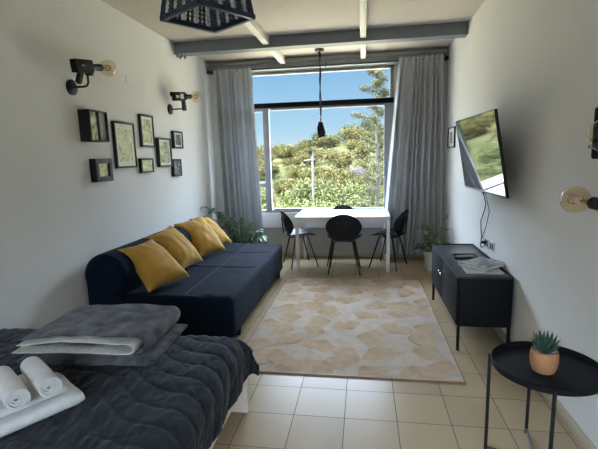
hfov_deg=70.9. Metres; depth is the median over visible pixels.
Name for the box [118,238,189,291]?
cushion
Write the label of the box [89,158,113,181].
picture frame
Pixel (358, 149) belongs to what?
bush
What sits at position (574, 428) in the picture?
baseboard
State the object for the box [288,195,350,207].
bush
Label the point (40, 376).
rolled towel
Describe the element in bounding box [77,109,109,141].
picture frame
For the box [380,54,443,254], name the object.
curtain
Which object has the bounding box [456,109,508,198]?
television
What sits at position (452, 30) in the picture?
ceiling beam
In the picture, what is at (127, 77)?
blank wall plate
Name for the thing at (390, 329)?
rug
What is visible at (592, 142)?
wall lamp
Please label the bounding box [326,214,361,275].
dining chair
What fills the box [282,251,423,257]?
baseboard
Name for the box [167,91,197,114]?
wall lamp
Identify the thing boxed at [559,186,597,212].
wall lamp
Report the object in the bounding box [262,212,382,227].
trim
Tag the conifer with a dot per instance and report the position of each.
(378, 111)
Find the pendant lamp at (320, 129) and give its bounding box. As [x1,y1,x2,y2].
[315,48,325,137]
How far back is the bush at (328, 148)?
48.96 m
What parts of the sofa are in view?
seat mattress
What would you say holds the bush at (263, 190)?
on the hillside
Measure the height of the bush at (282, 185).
1.900 m
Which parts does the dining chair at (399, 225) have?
leg, leg, seat, leg, frame, backrest, leg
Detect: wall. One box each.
[0,0,217,328]
[209,49,446,250]
[442,0,597,448]
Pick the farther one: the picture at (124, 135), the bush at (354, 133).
the bush at (354, 133)
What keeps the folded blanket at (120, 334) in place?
on the quilt at (183, 400)
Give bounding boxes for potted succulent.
[529,330,560,374]
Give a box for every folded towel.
[0,372,84,437]
[0,374,67,417]
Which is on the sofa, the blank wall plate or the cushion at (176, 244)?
the cushion at (176, 244)
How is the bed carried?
on the floor
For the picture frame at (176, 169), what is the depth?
5.07 m
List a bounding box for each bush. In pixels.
[257,146,271,157]
[257,151,275,161]
[258,162,280,178]
[258,165,272,179]
[260,187,277,208]
[271,143,285,157]
[272,178,297,194]
[276,144,297,159]
[277,202,300,207]
[278,186,311,207]
[280,157,300,167]
[284,164,301,180]
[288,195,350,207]
[292,174,347,206]
[293,147,322,158]
[294,140,311,150]
[295,166,325,185]
[300,152,324,166]
[308,165,340,178]
[309,132,325,147]
[312,134,344,148]
[318,148,333,157]
[320,149,354,169]
[321,166,356,192]
[322,149,341,161]
[332,194,370,206]
[334,177,374,205]
[337,123,361,140]
[338,126,364,143]
[344,139,370,158]
[351,174,366,188]
[353,159,373,174]
[359,120,382,130]
[359,126,378,135]
[361,130,372,137]
[362,181,383,206]
[369,199,383,206]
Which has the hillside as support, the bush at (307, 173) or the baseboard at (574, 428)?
the bush at (307, 173)
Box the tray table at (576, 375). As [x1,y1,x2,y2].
[484,341,597,448]
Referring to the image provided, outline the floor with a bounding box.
[212,256,582,448]
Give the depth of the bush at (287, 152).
51.84 m
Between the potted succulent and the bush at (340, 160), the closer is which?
the potted succulent
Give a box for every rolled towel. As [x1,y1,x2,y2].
[0,366,30,409]
[20,356,61,396]
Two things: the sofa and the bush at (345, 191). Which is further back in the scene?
the bush at (345, 191)
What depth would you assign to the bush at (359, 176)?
30.83 m
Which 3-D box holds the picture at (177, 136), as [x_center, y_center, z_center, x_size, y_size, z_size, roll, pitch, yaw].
[-1.484,-1.031,5.115,0.024,0.126,0.149,0,9,9]
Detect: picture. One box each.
[90,111,98,139]
[99,163,107,176]
[117,128,132,161]
[142,119,151,142]
[142,160,152,170]
[160,142,169,162]
[174,160,180,174]
[175,134,180,144]
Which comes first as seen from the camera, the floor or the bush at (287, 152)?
the floor
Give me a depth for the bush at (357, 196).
21.52 m
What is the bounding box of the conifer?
[339,69,389,206]
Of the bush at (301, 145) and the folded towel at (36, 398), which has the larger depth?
the bush at (301, 145)
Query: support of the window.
in the wall at (220, 206)
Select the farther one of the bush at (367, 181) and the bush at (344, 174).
the bush at (344, 174)
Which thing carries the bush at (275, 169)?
on the hillside
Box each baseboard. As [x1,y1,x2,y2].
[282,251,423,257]
[493,327,596,448]
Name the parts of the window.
sash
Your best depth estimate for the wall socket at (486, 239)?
3.83 m
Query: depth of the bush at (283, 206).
22.02 m
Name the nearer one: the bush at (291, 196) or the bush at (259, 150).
the bush at (291, 196)
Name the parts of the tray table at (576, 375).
leg, leg, leg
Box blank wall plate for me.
[125,75,130,84]
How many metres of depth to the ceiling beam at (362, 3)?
3.99 m
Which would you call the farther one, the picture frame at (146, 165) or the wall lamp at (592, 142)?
the picture frame at (146, 165)
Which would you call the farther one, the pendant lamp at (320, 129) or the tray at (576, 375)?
the pendant lamp at (320, 129)
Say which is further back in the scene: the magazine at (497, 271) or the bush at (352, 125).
the bush at (352, 125)
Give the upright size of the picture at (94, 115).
0.228 m
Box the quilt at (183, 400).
[0,328,258,448]
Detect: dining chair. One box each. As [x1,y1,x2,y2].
[280,210,318,269]
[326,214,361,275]
[327,205,356,266]
[368,209,408,270]
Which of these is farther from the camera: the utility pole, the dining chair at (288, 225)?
the utility pole
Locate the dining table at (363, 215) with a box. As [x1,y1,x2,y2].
[295,209,389,272]
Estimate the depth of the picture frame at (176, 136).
5.09 m
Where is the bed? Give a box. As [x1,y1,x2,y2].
[209,378,248,448]
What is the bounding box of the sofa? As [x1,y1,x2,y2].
[85,216,282,337]
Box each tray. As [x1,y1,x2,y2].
[452,253,477,258]
[491,341,597,396]
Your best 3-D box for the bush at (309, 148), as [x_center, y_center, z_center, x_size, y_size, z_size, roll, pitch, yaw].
[1.176,-8.440,51.231,4.107,2.456,2.967,-4,10,-15]
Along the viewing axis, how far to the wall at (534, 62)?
2.73 m
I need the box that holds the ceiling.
[101,0,484,63]
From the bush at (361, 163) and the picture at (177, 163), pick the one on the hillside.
the bush at (361, 163)
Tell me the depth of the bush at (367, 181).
25.86 m
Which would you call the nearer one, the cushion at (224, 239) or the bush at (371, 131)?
the cushion at (224, 239)
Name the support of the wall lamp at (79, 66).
attached to the wall at (54, 220)
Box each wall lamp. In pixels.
[66,58,116,94]
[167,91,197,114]
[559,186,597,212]
[586,107,597,158]
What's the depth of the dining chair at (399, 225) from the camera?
5.54 m
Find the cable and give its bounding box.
[479,193,489,251]
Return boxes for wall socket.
[485,237,488,247]
[490,240,494,251]
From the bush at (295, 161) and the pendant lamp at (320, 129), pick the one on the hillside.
the bush at (295, 161)
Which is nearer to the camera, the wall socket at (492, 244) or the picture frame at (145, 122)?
the wall socket at (492, 244)
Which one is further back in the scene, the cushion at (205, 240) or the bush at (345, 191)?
the bush at (345, 191)
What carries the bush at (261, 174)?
on the hillside
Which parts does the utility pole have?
post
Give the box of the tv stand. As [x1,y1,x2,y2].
[431,244,513,350]
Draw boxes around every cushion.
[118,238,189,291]
[144,225,202,268]
[174,216,225,256]
[190,217,232,243]
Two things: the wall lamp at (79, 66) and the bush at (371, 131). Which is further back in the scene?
the bush at (371, 131)
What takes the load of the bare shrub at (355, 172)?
on the hillside
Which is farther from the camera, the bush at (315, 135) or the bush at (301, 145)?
the bush at (315, 135)
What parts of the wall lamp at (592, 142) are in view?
bulb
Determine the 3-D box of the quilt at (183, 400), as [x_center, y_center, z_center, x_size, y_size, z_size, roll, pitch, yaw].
[-1.191,0.920,1.669,1.625,0.309,2.007,0,9,9]
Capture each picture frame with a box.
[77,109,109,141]
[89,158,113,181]
[111,121,137,168]
[137,114,154,146]
[138,158,154,172]
[155,137,172,166]
[171,131,183,148]
[171,159,181,176]
[447,126,455,147]
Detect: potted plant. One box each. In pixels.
[200,206,268,243]
[415,215,451,271]
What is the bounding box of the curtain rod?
[207,54,448,74]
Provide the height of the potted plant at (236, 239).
0.862 m
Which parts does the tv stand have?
leg, door, door, leg, leg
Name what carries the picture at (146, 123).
attached to the picture frame at (145, 122)
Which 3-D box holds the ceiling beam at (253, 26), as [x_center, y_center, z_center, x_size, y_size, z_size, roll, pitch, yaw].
[-0.909,-1.576,1.492,0.069,0.094,6.950,0,9,9]
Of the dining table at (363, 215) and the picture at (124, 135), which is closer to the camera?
the picture at (124, 135)
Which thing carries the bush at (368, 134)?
on the hillside
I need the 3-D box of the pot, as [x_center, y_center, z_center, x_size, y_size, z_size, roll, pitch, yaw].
[1.141,0.634,1.955,0.120,0.106,0.120,0,9,9]
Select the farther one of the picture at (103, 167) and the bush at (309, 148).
the bush at (309, 148)
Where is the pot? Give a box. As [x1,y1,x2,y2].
[529,345,558,374]
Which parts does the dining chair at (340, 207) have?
leg, backrest, leg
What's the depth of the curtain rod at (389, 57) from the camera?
5.87 m
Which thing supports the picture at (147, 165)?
attached to the picture frame at (146, 165)
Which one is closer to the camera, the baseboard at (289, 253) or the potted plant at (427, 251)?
the potted plant at (427, 251)
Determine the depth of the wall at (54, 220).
3.34 m
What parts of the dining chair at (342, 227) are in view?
leg, backrest, seat, frame, leg, leg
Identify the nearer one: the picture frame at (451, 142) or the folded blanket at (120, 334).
the folded blanket at (120, 334)
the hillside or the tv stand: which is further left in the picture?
the hillside
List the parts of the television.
trim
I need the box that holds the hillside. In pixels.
[259,135,383,207]
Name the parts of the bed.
leg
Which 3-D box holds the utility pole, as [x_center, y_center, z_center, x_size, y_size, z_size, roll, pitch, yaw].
[0.657,-2.174,25.173,0.629,4.484,0.200,0,9,9]
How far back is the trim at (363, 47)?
5.34 m
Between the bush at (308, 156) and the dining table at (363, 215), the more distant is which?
the bush at (308, 156)
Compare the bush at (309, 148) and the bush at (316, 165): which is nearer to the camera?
the bush at (316, 165)
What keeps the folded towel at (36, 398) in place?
on the folded towel at (13, 422)
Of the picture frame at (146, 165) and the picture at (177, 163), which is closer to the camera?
the picture frame at (146, 165)
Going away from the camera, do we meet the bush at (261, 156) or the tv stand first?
the tv stand
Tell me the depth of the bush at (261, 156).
50.91 m
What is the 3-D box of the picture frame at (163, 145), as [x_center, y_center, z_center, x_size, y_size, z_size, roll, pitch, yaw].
[-1.532,-0.818,4.768,0.040,0.322,0.310,0,9,9]
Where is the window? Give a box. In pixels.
[252,65,393,212]
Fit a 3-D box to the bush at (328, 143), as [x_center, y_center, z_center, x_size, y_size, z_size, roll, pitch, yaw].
[4.483,-11.616,60.377,5.280,3.002,3.814,-5,10,-20]
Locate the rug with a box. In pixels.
[247,277,465,383]
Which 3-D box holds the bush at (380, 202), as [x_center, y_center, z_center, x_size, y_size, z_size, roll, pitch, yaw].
[4.717,0.033,20.870,3.125,3.263,3.094,1,10,14]
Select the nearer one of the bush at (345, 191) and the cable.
the cable
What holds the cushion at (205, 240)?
on the sofa
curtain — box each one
[213,67,264,243]
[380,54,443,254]
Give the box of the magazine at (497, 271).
[458,261,503,274]
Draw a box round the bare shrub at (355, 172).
[348,164,368,178]
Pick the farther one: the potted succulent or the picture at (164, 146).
the picture at (164, 146)
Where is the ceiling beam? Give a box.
[173,21,468,58]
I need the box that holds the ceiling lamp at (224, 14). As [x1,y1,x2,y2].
[160,0,255,33]
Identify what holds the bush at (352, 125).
on the hillside
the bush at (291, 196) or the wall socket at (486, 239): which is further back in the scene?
the bush at (291, 196)
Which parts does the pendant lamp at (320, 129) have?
cord, lamp shade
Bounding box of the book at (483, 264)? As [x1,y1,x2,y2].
[458,257,504,271]
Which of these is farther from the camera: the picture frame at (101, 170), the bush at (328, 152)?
the bush at (328, 152)
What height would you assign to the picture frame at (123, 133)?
0.427 m
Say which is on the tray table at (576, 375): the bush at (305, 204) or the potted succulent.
the potted succulent
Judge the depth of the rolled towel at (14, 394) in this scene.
1.58 m
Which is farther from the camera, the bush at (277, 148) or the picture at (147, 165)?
the bush at (277, 148)
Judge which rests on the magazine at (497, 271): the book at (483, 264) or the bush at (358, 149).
the book at (483, 264)
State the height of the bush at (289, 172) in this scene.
2.088 m
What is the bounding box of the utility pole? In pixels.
[304,150,314,203]
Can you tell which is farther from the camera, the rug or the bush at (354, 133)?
the bush at (354, 133)
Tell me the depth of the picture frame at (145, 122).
4.38 m
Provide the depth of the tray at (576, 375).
1.95 m
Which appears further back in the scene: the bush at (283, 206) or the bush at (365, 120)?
the bush at (365, 120)
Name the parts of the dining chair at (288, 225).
leg, backrest, frame, leg, seat, leg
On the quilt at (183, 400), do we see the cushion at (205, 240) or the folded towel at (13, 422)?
the folded towel at (13, 422)
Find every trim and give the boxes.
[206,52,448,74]
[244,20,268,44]
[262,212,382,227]
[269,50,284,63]
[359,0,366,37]
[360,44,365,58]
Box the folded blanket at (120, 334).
[12,304,187,365]
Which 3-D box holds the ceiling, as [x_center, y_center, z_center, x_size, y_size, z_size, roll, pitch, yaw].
[-0.275,-1.820,1.966,3.824,0.200,8.584,0,9,9]
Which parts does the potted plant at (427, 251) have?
planter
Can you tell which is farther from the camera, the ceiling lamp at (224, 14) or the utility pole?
the utility pole
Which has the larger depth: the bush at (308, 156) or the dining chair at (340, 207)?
the bush at (308, 156)

